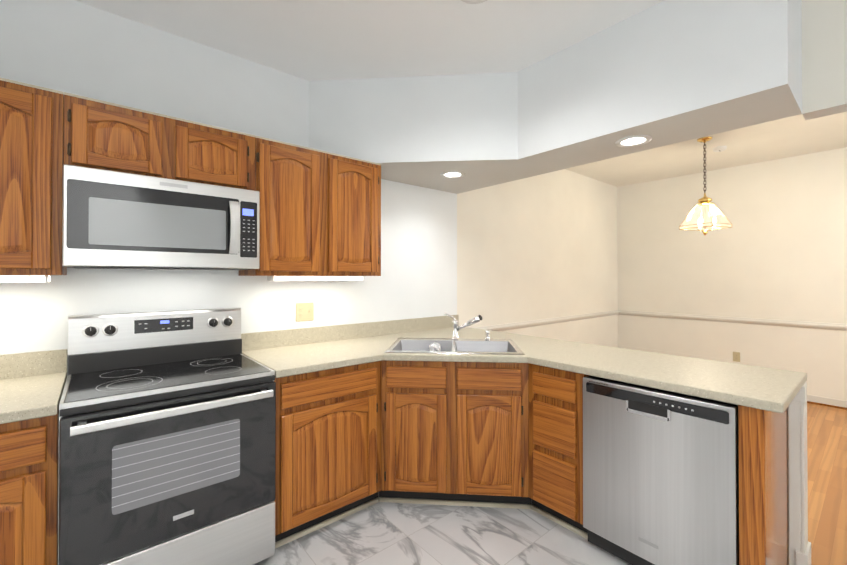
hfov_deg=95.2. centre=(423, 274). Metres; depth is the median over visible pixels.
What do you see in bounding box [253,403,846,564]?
floor
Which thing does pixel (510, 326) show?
trim
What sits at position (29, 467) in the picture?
base cabinet
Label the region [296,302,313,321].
electrical outlet plate
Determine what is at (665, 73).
soffit beam
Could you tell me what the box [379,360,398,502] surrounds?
base cabinet
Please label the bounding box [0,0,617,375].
wall
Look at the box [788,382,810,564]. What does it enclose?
trim
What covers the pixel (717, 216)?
pendant lamp
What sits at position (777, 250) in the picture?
wall
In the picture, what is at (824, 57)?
wall
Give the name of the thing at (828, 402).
baseboard
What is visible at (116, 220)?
microwave
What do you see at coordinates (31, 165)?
upper cabinet
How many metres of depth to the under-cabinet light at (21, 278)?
1.55 m
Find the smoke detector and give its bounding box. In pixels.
[713,146,726,151]
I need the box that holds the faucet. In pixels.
[444,313,490,339]
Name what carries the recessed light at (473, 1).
in the ceiling
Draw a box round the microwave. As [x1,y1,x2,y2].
[62,164,259,269]
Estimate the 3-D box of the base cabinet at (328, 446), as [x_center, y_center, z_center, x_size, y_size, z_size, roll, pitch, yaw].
[-0.670,0.943,2.326,0.659,0.875,0.628,0,0,-40]
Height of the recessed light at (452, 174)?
0.008 m
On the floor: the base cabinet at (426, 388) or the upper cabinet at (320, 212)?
the base cabinet at (426, 388)
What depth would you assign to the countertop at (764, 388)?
1.85 m
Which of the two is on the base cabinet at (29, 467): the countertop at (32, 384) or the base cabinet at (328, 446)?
the countertop at (32, 384)
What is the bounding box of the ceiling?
[75,0,846,186]
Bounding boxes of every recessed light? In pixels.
[440,171,464,177]
[461,0,486,3]
[615,135,651,146]
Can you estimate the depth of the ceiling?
2.20 m
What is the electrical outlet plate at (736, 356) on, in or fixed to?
attached to the wall at (777, 250)
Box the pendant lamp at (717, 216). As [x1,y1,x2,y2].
[679,137,731,234]
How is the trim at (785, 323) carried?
attached to the wall at (777, 250)
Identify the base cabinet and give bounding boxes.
[0,409,58,564]
[274,361,380,547]
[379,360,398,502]
[399,361,454,505]
[455,362,522,508]
[523,363,531,508]
[529,363,788,564]
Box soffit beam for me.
[309,0,801,193]
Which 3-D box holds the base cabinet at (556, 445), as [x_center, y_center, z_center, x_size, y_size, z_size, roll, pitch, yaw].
[1.133,0.941,2.016,0.574,0.875,1.061,0,0,-40]
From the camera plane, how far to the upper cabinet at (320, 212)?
2.31 m
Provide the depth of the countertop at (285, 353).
2.46 m
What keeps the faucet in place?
on the countertop at (764, 388)
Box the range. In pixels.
[58,308,275,564]
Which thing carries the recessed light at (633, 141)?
attached to the soffit beam
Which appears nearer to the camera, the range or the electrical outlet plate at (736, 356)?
the range
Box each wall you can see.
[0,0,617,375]
[617,147,846,400]
[788,477,788,511]
[802,0,846,120]
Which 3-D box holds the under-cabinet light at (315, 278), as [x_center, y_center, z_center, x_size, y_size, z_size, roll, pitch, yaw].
[-0.654,0.022,2.421,0.604,0.029,0.091,0,0,-40]
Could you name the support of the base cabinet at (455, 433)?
on the floor
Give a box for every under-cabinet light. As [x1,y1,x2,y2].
[0,275,49,282]
[267,276,363,280]
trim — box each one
[476,310,618,330]
[619,310,846,330]
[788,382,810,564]
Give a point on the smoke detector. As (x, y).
(719, 148)
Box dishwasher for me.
[583,376,738,564]
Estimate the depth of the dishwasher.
1.68 m
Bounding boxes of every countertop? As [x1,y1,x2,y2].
[0,349,66,423]
[241,319,528,377]
[413,315,806,412]
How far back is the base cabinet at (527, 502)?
2.23 m
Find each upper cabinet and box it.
[0,78,66,274]
[64,92,255,190]
[239,136,380,275]
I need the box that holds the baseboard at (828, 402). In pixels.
[807,395,846,409]
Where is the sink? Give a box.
[384,337,524,354]
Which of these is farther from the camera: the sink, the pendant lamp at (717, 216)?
the pendant lamp at (717, 216)
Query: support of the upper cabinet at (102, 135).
attached to the wall at (76, 48)
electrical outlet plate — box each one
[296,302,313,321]
[733,352,739,361]
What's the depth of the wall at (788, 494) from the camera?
1.80 m

